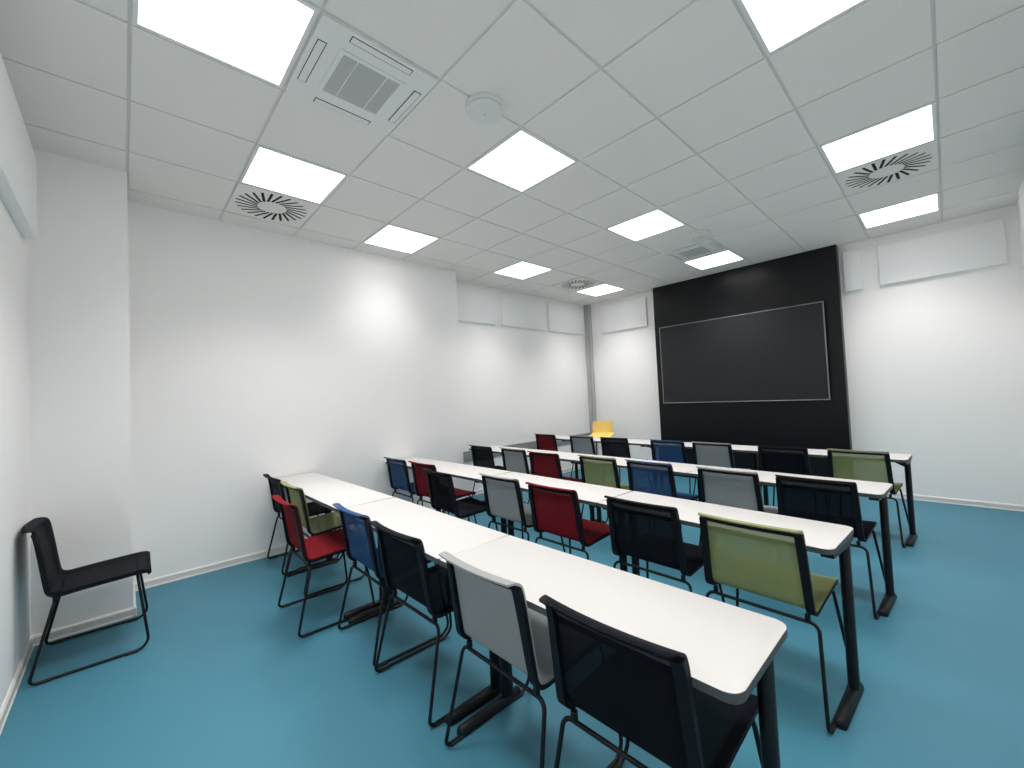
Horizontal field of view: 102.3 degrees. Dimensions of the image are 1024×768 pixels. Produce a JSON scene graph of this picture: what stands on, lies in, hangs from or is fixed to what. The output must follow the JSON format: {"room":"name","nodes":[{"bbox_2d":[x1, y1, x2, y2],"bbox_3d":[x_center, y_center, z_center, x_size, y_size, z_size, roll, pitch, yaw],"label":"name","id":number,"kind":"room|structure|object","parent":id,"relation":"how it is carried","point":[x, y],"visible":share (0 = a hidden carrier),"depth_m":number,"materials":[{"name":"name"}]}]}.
{"room":"classroom","nodes":[
{"label":"classroom","id":0,"kind":"room"},
{"bbox_2d":[0,197,30,708],"bbox_3d":[-1.845,-0.108,1.168,0.245,3.182,5.700,-1,-3,-43],"label":"wall","id":1,"kind":"structure","parent":0,"point":[15,566],"depth_m":2.15,"materials":[{"name":"white paint"}]},
{"bbox_2d":[0,636,34,735],"bbox_3d":[-1.370,1.423,0.878,0.016,0.062,4.423,-1,-3,-43],"label":"baseboard","id":2,"kind":"structure","parent":1,"relation":"attached to","point":[6,706],"depth_m":2.06,"materials":[{"name":"white"}]},
{"bbox_2d":[0,53,36,239],"bbox_3d":[-2.000,-1.172,1.536,0.055,0.495,2.530,-1,-3,-43],"label":"acoustic panel","id":3,"kind":"object","parent":1,"relation":"attached to","point":[18,161],"visible":1,"depth_m":2.02,"materials":[{"name":"white fabric"}]},
{"bbox_2d":[28,149,133,635],"bbox_3d":[-3.170,0.015,3.083,0.455,3.182,1.090,-1,-3,-43],"label":"wall pillar","id":4,"kind":"structure","parent":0,"point":[80,394],"depth_m":2.68,"materials":[{"name":"white paint"}]},
{"bbox_2d":[128,201,464,582],"bbox_3d":[-2.028,0.011,4.529,3.190,3.182,0.554,-1,-3,-43],"label":"wall","id":5,"kind":"structure","parent":0,"point":[254,353],"depth_m":3.85,"materials":[{"name":"white paint"}]},
{"bbox_2d":[32,466,580,645],"bbox_3d":[-0.873,1.546,5.285,0.549,0.062,6.905,-4,-2,39],"label":"baseboard","id":6,"kind":"structure","parent":5,"relation":"attached to","point":[93,623],"depth_m":3.25,"materials":[{"name":"white"}]},
{"bbox_2d":[0,0,1023,305],"bbox_3d":[0.687,-1.683,3.675,7.400,0.140,5.700,-1,-3,-43],"label":"ceiling","id":7,"kind":"structure","parent":0,"point":[679,108],"depth_m":2.53,"materials":[{"name":"tile"}]},
{"bbox_2d":[132,0,319,88],"bbox_3d":[-1.239,-1.592,1.783,0.586,0.016,0.586,-1,-3,-43],"label":"recessed light","id":8,"kind":"object","parent":7,"relation":"in","point":[263,40],"visible":1,"depth_m":1.83,"materials":[{"name":"white plastic"}]},
{"bbox_2d":[225,182,319,227],"bbox_3d":[-2.036,-1.499,3.502,0.584,0.008,0.584,-1,-3,-43],"label":"ceiling vent","id":9,"kind":"object","parent":7,"relation":"in","point":[247,200],"visible":1,"depth_m":3.48,"materials":[{"name":"metal"}]},
{"bbox_2d":[239,143,347,204],"bbox_3d":[-1.625,-1.532,3.067,0.586,0.016,0.586,-1,-3,-43],"label":"recessed light","id":10,"kind":"object","parent":7,"relation":"in","point":[267,168],"visible":1,"depth_m":3.03,"materials":[{"name":"white plastic"}]},
{"bbox_2d":[285,11,436,134],"bbox_3d":[-0.803,-1.596,2.195,0.584,0.037,0.584,-1,-3,-43],"label":"air conditioner","id":11,"kind":"object","parent":7,"relation":"attached to","point":[340,70],"visible":1,"depth_m":2.14,"materials":[{"name":"white plastic"}]},
{"bbox_2d":[316,48,405,117],"bbox_3d":[-0.802,-1.580,2.194,0.344,0.005,0.344,-1,-3,-43],"label":"grille","id":12,"kind":"object","parent":11,"relation":"attached to","point":[348,78],"depth_m":2.17,"materials":[{"name":"white plastic"}]},
{"bbox_2d":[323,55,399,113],"bbox_3d":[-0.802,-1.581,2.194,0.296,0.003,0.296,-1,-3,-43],"label":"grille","id":13,"kind":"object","parent":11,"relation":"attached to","point":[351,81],"depth_m":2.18,"materials":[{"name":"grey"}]},
{"bbox_2d":[362,223,439,253],"bbox_3d":[-1.164,-1.511,4.326,0.586,0.016,0.586,-1,-3,-43],"label":"recessed light","id":14,"kind":"object","parent":7,"relation":"in","point":[390,236],"visible":1,"depth_m":4.30,"materials":[{"name":"white plastic"}]},
{"bbox_2d":[466,92,502,124],"bbox_3d":[-0.160,-1.587,2.388,0.212,0.058,0.212,-1,-3,-43],"label":"smoke detector","id":15,"kind":"object","parent":7,"relation":"attached to","point":[483,108],"visible":1,"depth_m":2.34,"materials":[{"name":"white plastic"}]},
{"bbox_2d":[465,127,577,192],"bbox_3d":[0.070,-1.610,3.019,0.586,0.016,0.586,-1,-3,-43],"label":"recessed light","id":16,"kind":"object","parent":7,"relation":"in","point":[522,160],"visible":1,"depth_m":2.98,"materials":[{"name":"white plastic"}]},
{"bbox_2d":[492,260,553,279],"bbox_3d":[0.145,-1.530,5.562,0.586,0.016,0.586,-1,-3,-43],"label":"recessed light","id":17,"kind":"object","parent":7,"relation":"in","point":[522,270],"visible":1,"depth_m":5.54,"materials":[{"name":"white plastic"}]},
{"bbox_2d":[552,277,603,290],"bbox_3d":[1.018,-1.542,6.386,0.584,0.008,0.584,-1,-3,-43],"label":"ceiling vent","id":18,"kind":"object","parent":7,"relation":"in","point":[579,283],"visible":1,"depth_m":6.37,"materials":[{"name":"metal"}]},
{"bbox_2d":[575,283,624,296],"bbox_3d":[1.454,-1.548,6.798,0.586,0.016,0.586,-1,-3,-43],"label":"recessed light","id":19,"kind":"object","parent":7,"relation":"in","point":[602,289],"visible":0.96,"depth_m":6.78,"materials":[{"name":"white plastic"}]},
{"bbox_2d":[605,207,685,241],"bbox_3d":[1.378,-1.629,4.255,0.586,0.016,0.586,-1,-3,-43],"label":"recessed light","id":20,"kind":"object","parent":7,"relation":"in","point":[656,221],"visible":1,"depth_m":4.23,"materials":[{"name":"white plastic"}]},
{"bbox_2d":[661,238,728,262],"bbox_3d":[2.251,-1.638,5.078,0.584,0.037,0.584,-1,-3,-43],"label":"air conditioner","id":21,"kind":"object","parent":7,"relation":"attached to","point":[699,249],"visible":0.97,"depth_m":5.03,"materials":[{"name":"white plastic"}]},
{"bbox_2d":[675,245,713,258],"bbox_3d":[2.252,-1.622,5.078,0.344,0.005,0.344,-1,-3,-43],"label":"grille","id":22,"kind":"object","parent":21,"relation":"attached to","point":[699,250],"depth_m":5.06,"materials":[{"name":"white plastic"}]},
{"bbox_2d":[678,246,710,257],"bbox_3d":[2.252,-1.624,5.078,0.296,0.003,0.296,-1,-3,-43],"label":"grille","id":23,"kind":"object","parent":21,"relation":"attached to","point":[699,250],"depth_m":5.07,"materials":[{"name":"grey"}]},
{"bbox_2d":[690,229,711,240],"bbox_3d":[2.052,-1.618,4.497,0.212,0.058,0.212,-1,-3,-43],"label":"smoke detector","id":24,"kind":"object","parent":7,"relation":"attached to","point":[699,235],"visible":1,"depth_m":4.45,"materials":[{"name":"white plastic"}]},
{"bbox_2d":[684,249,744,269],"bbox_3d":[2.687,-1.647,5.490,0.586,0.016,0.586,-1,-3,-43],"label":"recessed light","id":25,"kind":"object","parent":7,"relation":"in","point":[729,256],"visible":0.89,"depth_m":5.48,"materials":[{"name":"white plastic"}]},
{"bbox_2d":[736,0,867,55],"bbox_3d":[1.303,-1.709,1.711,0.586,0.016,0.586,-1,-3,-43],"label":"recessed light","id":26,"kind":"object","parent":7,"relation":"in","point":[776,24],"visible":1,"depth_m":1.91,"materials":[{"name":"white plastic"}]},
{"bbox_2d":[818,100,936,173],"bbox_3d":[2.611,-1.727,2.947,0.586,0.016,0.586,-1,-3,-43],"label":"recessed light","id":27,"kind":"object","parent":7,"relation":"in","point":[915,127],"visible":1,"depth_m":2.91,"materials":[{"name":"white plastic"}]},
{"bbox_2d":[835,140,937,195],"bbox_3d":[3.048,-1.733,3.359,0.584,0.008,0.584,-1,-3,-43],"label":"ceiling vent","id":28,"kind":"object","parent":7,"relation":"in","point":[923,158],"visible":1,"depth_m":3.33,"materials":[{"name":"metal"}]},
{"bbox_2d":[857,192,940,228],"bbox_3d":[3.920,-1.746,4.183,0.586,0.016,0.586,-1,-3,-43],"label":"recessed light","id":29,"kind":"object","parent":7,"relation":"in","point":[930,203],"visible":1,"depth_m":4.16,"materials":[{"name":"white plastic"}]},
{"bbox_2d":[0,468,1023,767],"bbox_3d":[0.831,1.504,3.570,7.400,0.120,5.700,-1,-3,-43],"label":"floor","id":30,"kind":"structure","parent":0,"point":[224,676],"depth_m":2.03,"materials":[{"name":"teal plastic"}]},
{"bbox_2d":[21,517,151,685],"bbox_3d":[-2.481,1.166,2.437,0.523,0.779,0.522,-1,-3,-42],"label":"mesh chair","id":31,"kind":"object","parent":30,"relation":"on","point":[57,582],"visible":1,"depth_m":2.38,"materials":[{"name":"black fabric"}]},
{"bbox_2d":[263,474,338,574],"bbox_3d":[-1.895,1.181,3.691,0.523,0.779,0.522,-1,-3,-42],"label":"mesh chair","id":32,"kind":"object","parent":30,"relation":"on","point":[276,488],"visible":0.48,"depth_m":3.65,"materials":[{"name":"black fabric"}]},
{"bbox_2d":[272,495,374,637],"bbox_3d":[-1.275,1.122,2.764,0.523,0.779,0.522,-1,-3,-41],"label":"mesh chair","id":33,"kind":"object","parent":30,"relation":"on","point":[316,548],"visible":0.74,"depth_m":2.68,"materials":[{"name":"red fabric"}]},
{"bbox_2d":[280,481,366,596],"bbox_3d":[-1.512,1.150,3.285,0.523,0.779,0.522,-1,-3,-43],"label":"mesh chair","id":34,"kind":"object","parent":30,"relation":"on","point":[324,523],"visible":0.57,"depth_m":3.16,"materials":[{"name":"green fabric"}]},
{"bbox_2d":[276,472,394,618],"bbox_3d":[-1.519,1.187,3.341,0.390,0.710,1.701,-1,-3,-43],"label":"table","id":35,"kind":"object","parent":30,"relation":"on","point":[326,491],"visible":0.57,"depth_m":3.11,"materials":[{"name":"grey laminate"}]},
{"bbox_2d":[332,503,448,667],"bbox_3d":[-0.736,1.088,2.458,0.523,0.779,0.522,-1,-3,-42],"label":"mesh chair","id":36,"kind":"object","parent":30,"relation":"on","point":[358,534],"visible":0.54,"depth_m":2.32,"materials":[{"name":"blue fabric"}]},
{"bbox_2d":[383,457,445,513],"bbox_3d":[-1.069,1.170,4.494,0.523,0.779,0.522,-1,-3,-42],"label":"mesh chair","id":37,"kind":"object","parent":30,"relation":"on","point":[398,473],"visible":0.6,"depth_m":4.37,"materials":[{"name":"blue fabric"}]},
{"bbox_2d":[338,497,507,725],"bbox_3d":[-0.539,1.107,2.265,0.390,0.710,1.196,-1,-3,-42],"label":"table","id":38,"kind":"object","parent":30,"relation":"on","point":[439,532],"visible":0.66,"depth_m":2.09,"materials":[{"name":"grey laminate"}]},
{"bbox_2d":[369,521,490,727],"bbox_3d":[-0.376,1.058,2.053,0.523,0.779,0.522,-1,-3,-43],"label":"mesh chair","id":39,"kind":"object","parent":30,"relation":"on","point":[405,569],"visible":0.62,"depth_m":1.92,"materials":[{"name":"black fabric"}]},
{"bbox_2d":[408,461,476,523],"bbox_3d":[-0.697,1.140,4.088,0.523,0.779,0.522,-1,-3,-43],"label":"mesh chair","id":40,"kind":"object","parent":30,"relation":"on","point":[419,475],"visible":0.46,"depth_m":4.04,"materials":[{"name":"red fabric"}]},
{"bbox_2d":[385,457,510,533],"bbox_3d":[-0.700,1.176,4.120,0.390,0.710,1.691,-1,-3,-43],"label":"table","id":41,"kind":"object","parent":30,"relation":"on","point":[468,472],"visible":0.3,"depth_m":3.82,"materials":[{"name":"grey laminate"}]},
{"bbox_2d":[422,469,497,530],"bbox_3d":[-0.444,1.111,3.551,0.523,0.779,0.522,-1,-2,-38],"label":"mesh chair","id":42,"kind":"object","parent":30,"relation":"on","point":[442,495],"visible":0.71,"depth_m":3.46,"materials":[{"name":"black fabric"}]},
{"bbox_2d":[469,445,503,501],"bbox_3d":[-0.223,1.158,5.292,0.523,0.779,0.522,-1,-2,-40],"label":"mesh chair","id":43,"kind":"object","parent":30,"relation":"on","point":[482,456],"visible":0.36,"depth_m":5.18,"materials":[{"name":"black fabric"}]},
{"bbox_2d":[499,447,530,503],"bbox_3d":[0.179,1.127,4.888,0.523,0.779,0.522,-1,-2,-40],"label":"mesh chair","id":44,"kind":"object","parent":30,"relation":"on","point":[514,460],"visible":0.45,"depth_m":4.76,"materials":[{"name":"grey fabric"}]},
{"bbox_2d":[479,473,565,552],"bbox_3d":[0.069,1.077,3.245,0.523,0.779,0.522,-1,-3,-42],"label":"mesh chair","id":45,"kind":"object","parent":30,"relation":"on","point":[503,496],"visible":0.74,"depth_m":3.12,"materials":[{"name":"grey fabric"}]},
{"bbox_2d":[439,551,622,767],"bbox_3d":[0.052,1.023,1.583,0.523,0.779,0.522,-1,-3,-43],"label":"mesh chair","id":46,"kind":"object","parent":30,"relation":"on","point":[491,610],"visible":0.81,"depth_m":1.45,"materials":[{"name":"grey fabric"}]},
{"bbox_2d":[469,445,596,521],"bbox_3d":[0.177,1.163,4.938,0.390,0.710,1.836,-1,-3,-41],"label":"table","id":47,"kind":"object","parent":30,"relation":"on","point":[564,456],"visible":0.26,"depth_m":4.59,"materials":[{"name":"grey laminate"}]},
{"bbox_2d":[477,472,631,571],"bbox_3d":[0.272,1.096,3.042,0.390,0.710,1.200,-1,-3,-41],"label":"table","id":48,"kind":"object","parent":30,"relation":"on","point":[590,494],"visible":0.28,"depth_m":2.93,"materials":[{"name":"grey laminate"}]},
{"bbox_2d":[535,434,578,476],"bbox_3d":[0.679,1.157,6.486,0.523,0.779,0.522,-1,-2,-40],"label":"mesh chair","id":49,"kind":"object","parent":30,"relation":"on","point":[548,442],"visible":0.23,"depth_m":6.36,"materials":[{"name":"red fabric"}]},
{"bbox_2d":[527,451,589,508],"bbox_3d":[0.491,1.098,4.433,0.523,0.779,0.522,-1,-3,-42],"label":"mesh chair","id":50,"kind":"object","parent":30,"relation":"on","point":[541,464],"visible":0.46,"depth_m":4.31,"materials":[{"name":"red fabric"}]},
{"bbox_2d":[525,482,609,559],"bbox_3d":[0.420,1.048,2.818,0.523,0.779,0.522,-1,-3,-42],"label":"mesh chair","id":51,"kind":"object","parent":30,"relation":"on","point":[556,511],"visible":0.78,"depth_m":2.70,"materials":[{"name":"red fabric"}]},
{"bbox_2d":[568,435,601,477],"bbox_3d":[1.152,1.120,5.999,0.523,0.779,0.522,-1,-2,-40],"label":"mesh chair","id":52,"kind":"object","parent":30,"relation":"on","point":[579,444],"visible":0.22,"depth_m":5.88,"materials":[{"name":"grey fabric"}]},
{"bbox_2d":[589,421,613,454],"bbox_3d":[1.518,1.080,6.956,0.390,0.890,0.465,-3,-2,23],"label":"shell chair","id":53,"kind":"object","parent":30,"relation":"on","point":[600,428],"visible":0.64,"depth_m":7.13,"materials":[{"name":"plastic"}]},
{"bbox_2d":[577,455,628,523],"bbox_3d":[0.966,1.062,3.994,0.523,0.779,0.522,-1,-2,-40],"label":"mesh chair","id":54,"kind":"object","parent":30,"relation":"on","point":[602,471],"visible":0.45,"depth_m":3.88,"materials":[{"name":"green fabric"}]},
{"bbox_2d":[555,435,650,478],"bbox_3d":[1.188,1.152,5.986,0.390,0.710,1.898,-1,-2,-41],"label":"table","id":55,"kind":"object","parent":30,"relation":"on","point":[641,443],"visible":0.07,"depth_m":5.78,"materials":[{"name":"grey laminate"}]},
{"bbox_2d":[439,535,787,767],"bbox_3d":[0.246,1.043,1.402,0.390,0.710,1.143,-1,-3,-43],"label":"table","id":56,"kind":"object","parent":30,"relation":"on","point":[730,650],"visible":0.93,"depth_m":1.21,"materials":[{"name":"grey laminate"}]},
{"bbox_2d":[599,437,647,482],"bbox_3d":[1.509,1.089,5.562,0.523,0.779,0.522,-1,-3,-41],"label":"mesh chair","id":57,"kind":"object","parent":30,"relation":"on","point":[614,447],"visible":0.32,"depth_m":5.44,"materials":[{"name":"black fabric"}]},
{"bbox_2d":[574,455,706,545],"bbox_3d":[1.158,1.081,3.797,0.390,0.710,1.165,-1,-2,-40],"label":"table","id":58,"kind":"object","parent":30,"relation":"on","point":[682,469],"visible":0.26,"depth_m":3.67,"materials":[{"name":"grey laminate"}]},
{"bbox_2d":[539,595,761,767],"bbox_3d":[0.408,0.995,1.200,0.523,0.779,0.522,-1,-3,-43],"label":"mesh chair","id":59,"kind":"object","parent":30,"relation":"on","point":[642,690],"visible":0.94,"depth_m":1.07,"materials":[{"name":"black fabric"}]},
{"bbox_2d":[625,459,697,529],"bbox_3d":[1.313,1.032,3.584,0.523,0.779,0.522,-1,-2,-40],"label":"mesh chair","id":60,"kind":"object","parent":30,"relation":"on","point":[646,477],"visible":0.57,"depth_m":3.47,"materials":[{"name":"blue fabric"}]},
{"bbox_2d":[604,495,724,602],"bbox_3d":[0.853,1.012,2.345,0.523,0.779,0.522,-1,-3,-42],"label":"mesh chair","id":61,"kind":"object","parent":30,"relation":"on","point":[652,533],"visible":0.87,"depth_m":2.22,"materials":[{"name":"black fabric"}]},
{"bbox_2d":[649,439,690,493],"bbox_3d":[2.001,1.049,5.011,0.523,0.779,0.522,-1,-3,-41],"label":"mesh chair","id":62,"kind":"object","parent":30,"relation":"on","point":[661,450],"visible":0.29,"depth_m":4.87,"materials":[{"name":"blue fabric"}]},
{"bbox_2d":[644,442,757,470],"bbox_3d":[2.198,1.068,4.810,0.390,0.710,1.198,-1,-2,-40],"label":"table","id":63,"kind":"object","parent":30,"relation":"on","point":[744,449],"visible":0.16,"depth_m":4.45,"materials":[{"name":"grey laminate"}]},
{"bbox_2d":[691,441,750,493],"bbox_3d":[2.340,1.020,4.613,0.523,0.779,0.522,-1,-2,-40],"label":"mesh chair","id":64,"kind":"object","parent":30,"relation":"on","point":[704,453],"visible":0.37,"depth_m":4.49,"materials":[{"name":"grey fabric"}]},
{"bbox_2d":[597,491,863,729],"bbox_3d":[1.042,1.032,2.153,0.390,0.710,1.142,-1,-2,-40],"label":"table","id":65,"kind":"object","parent":30,"relation":"on","point":[829,540],"visible":0.66,"depth_m":1.81,"materials":[{"name":"grey laminate"}]},
{"bbox_2d":[696,466,777,545],"bbox_3d":[1.721,0.998,3.101,0.523,0.779,0.522,-1,-2,-40],"label":"mesh chair","id":66,"kind":"object","parent":30,"relation":"on","point":[731,488],"visible":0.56,"depth_m":2.98,"materials":[{"name":"grey fabric"}]},
{"bbox_2d":[698,512,847,733],"bbox_3d":[1.202,0.983,1.935,0.523,0.779,0.522,-1,-3,-41],"label":"mesh chair","id":67,"kind":"object","parent":30,"relation":"on","point":[772,562],"visible":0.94,"depth_m":1.80,"materials":[{"name":"green fabric"}]},
{"bbox_2d":[757,445,823,505],"bbox_3d":[2.777,0.984,4.107,0.523,0.779,0.522,-1,-2,-40],"label":"mesh chair","id":68,"kind":"object","parent":30,"relation":"on","point":[780,459],"visible":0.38,"depth_m":3.98,"materials":[{"name":"black fabric"}]},
{"bbox_2d":[687,466,896,616],"bbox_3d":[1.908,1.018,2.909,0.390,0.710,1.155,-1,-2,-40],"label":"table","id":69,"kind":"object","parent":30,"relation":"on","point":[877,491],"visible":0.55,"depth_m":2.56,"materials":[{"name":"grey laminate"}]},
{"bbox_2d":[775,474,885,618],"bbox_3d":[2.050,0.970,2.693,0.523,0.779,0.522,-1,-3,-41],"label":"mesh chair","id":70,"kind":"object","parent":30,"relation":"on","point":[829,501],"visible":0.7,"depth_m":2.55,"materials":[{"name":"black fabric"}]},
{"bbox_2d":[748,447,916,546],"bbox_3d":[2.977,1.003,3.908,0.390,0.710,1.187,-1,-3,-41],"label":"table","id":71,"kind":"object","parent":30,"relation":"on","point":[904,460],"visible":0.59,"depth_m":3.54,"materials":[{"name":"grey"}]},
{"bbox_2d":[827,448,909,547],"bbox_3d":[3.151,0.953,3.680,0.523,0.779,0.522,-1,-2,-40],"label":"mesh chair","id":72,"kind":"object","parent":30,"relation":"on","point":[873,466],"visible":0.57,"depth_m":3.54,"materials":[{"name":"green fabric"}]},
{"bbox_2d":[456,281,589,490],"bbox_3d":[0.214,-0.013,6.869,3.284,3.182,0.230,-1,-3,-43],"label":"wall","id":73,"kind":"structure","parent":0,"point":[517,385],"depth_m":6.61,"materials":[{"name":"white paint"}]},
{"bbox_2d":[456,284,495,324],"bbox_3d":[-0.581,-1.156,6.016,0.860,0.510,0.045,-1,-3,-43],"label":"acoustic panel","id":74,"kind":"object","parent":73,"relation":"attached to","point":[476,305],"visible":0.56,"depth_m":6.03,"materials":[{"name":"white fabric"}]},
{"bbox_2d":[500,293,545,330],"bbox_3d":[0.190,-1.161,6.743,0.990,0.500,0.045,-1,-3,-43],"label":"acoustic panel","id":75,"kind":"object","parent":73,"relation":"attached to","point":[515,311],"visible":1,"depth_m":6.68,"materials":[{"name":"white fabric"}]},
{"bbox_2d":[463,433,589,461],"bbox_3d":[0.318,1.009,6.720,3.209,0.142,0.016,-1,-3,-43],"label":"trim","id":76,"kind":"structure","parent":73,"relation":"attached to","point":[467,456],"depth_m":6.60,"materials":[{"name":"grey paint"}]},
{"bbox_2d":[547,303,583,334],"bbox_3d":[0.979,-1.173,7.488,0.970,0.490,0.045,-1,-3,-43],"label":"acoustic panel","id":77,"kind":"object","parent":73,"relation":"attached to","point":[560,318],"visible":1,"depth_m":7.43,"materials":[{"name":"white fabric"}]},
{"bbox_2d":[591,205,1023,504],"bbox_3d":[3.364,-0.180,6.087,0.226,3.182,5.700,-1,-3,-43],"label":"wall","id":78,"kind":"structure","parent":0,"point":[935,364],"depth_m":4.59,"materials":[{"name":"white paint"}]},
{"bbox_2d":[584,305,597,454],"bbox_3d":[1.506,0.021,7.842,0.069,3.062,0.122,-1,-3,-43],"label":"trim","id":79,"kind":"structure","parent":78,"relation":"attached to","point":[587,308],"depth_m":7.83,"materials":[{"name":"grey paint"}]},
{"bbox_2d":[599,297,647,333],"bbox_3d":[1.968,-1.213,7.354,0.044,0.497,0.940,-1,-3,-43],"label":"acoustic panel","id":80,"kind":"object","parent":78,"relation":"attached to","point":[629,314],"visible":1,"depth_m":7.31,"materials":[{"name":"white fabric"}]},
{"bbox_2d":[653,244,851,486],"bbox_3d":[3.264,-0.120,5.931,0.134,3.060,2.412,-1,-3,-43],"label":"wall panel","id":81,"kind":"object","parent":78,"relation":"attached to","point":[811,276],"visible":0.54,"depth_m":5.62,"materials":[{"name":"black laminate"}]},
{"bbox_2d":[659,301,830,402],"bbox_3d":[3.162,-0.357,5.875,0.086,1.222,2.144,-1,-3,-43],"label":"display screen","id":82,"kind":"object","parent":81,"relation":"attached to","point":[779,354],"visible":1,"depth_m":5.70,"materials":[{"name":"black glass"}]},
{"bbox_2d":[620,468,1023,511],"bbox_3d":[3.413,1.373,5.882,0.016,0.062,5.133,-1,-3,-43],"label":"baseboard","id":83,"kind":"structure","parent":78,"relation":"attached to","point":[1014,507],"depth_m":4.39,"materials":[{"name":"white"}]},
{"bbox_2d":[842,249,862,291],"bbox_3d":[4.155,-1.379,5.034,0.044,0.485,0.165,-1,-3,-43],"label":"acoustic panel","id":84,"kind":"object","parent":78,"relation":"attached to","point":[851,259],"visible":1,"depth_m":5.02,"materials":[{"name":"white fabric"}]},
{"bbox_2d":[877,218,1006,284],"bbox_3d":[4.649,-1.417,4.511,0.044,0.460,0.957,-1,-3,-43],"label":"acoustic panel","id":85,"kind":"object","parent":78,"relation":"attached to","point":[982,245],"visible":1,"depth_m":4.46,"materials":[{"name":"white fabric"}]},
{"bbox_2d":[1016,198,1023,288],"bbox_3d":[2.651,-0.296,1.629,6.929,3.182,0.187,-1,-3,-43],"label":"wall","id":86,"kind":"structure","parent":0,"point":[1021,233],"depth_m":4.03,"materials":[{"name":"white paint"}]},
{"bbox_2d":[1018,178,1023,230],"bbox_3d":[3.644,-1.507,2.818,2.320,0.350,0.048,-1,-3,-43],"label":"acoustic panel","id":87,"kind":"object","parent":86,"relation":"attached to","point":[1021,190],"visible":1,"depth_m":3.53,"materials":[{"name":"white fabric"}]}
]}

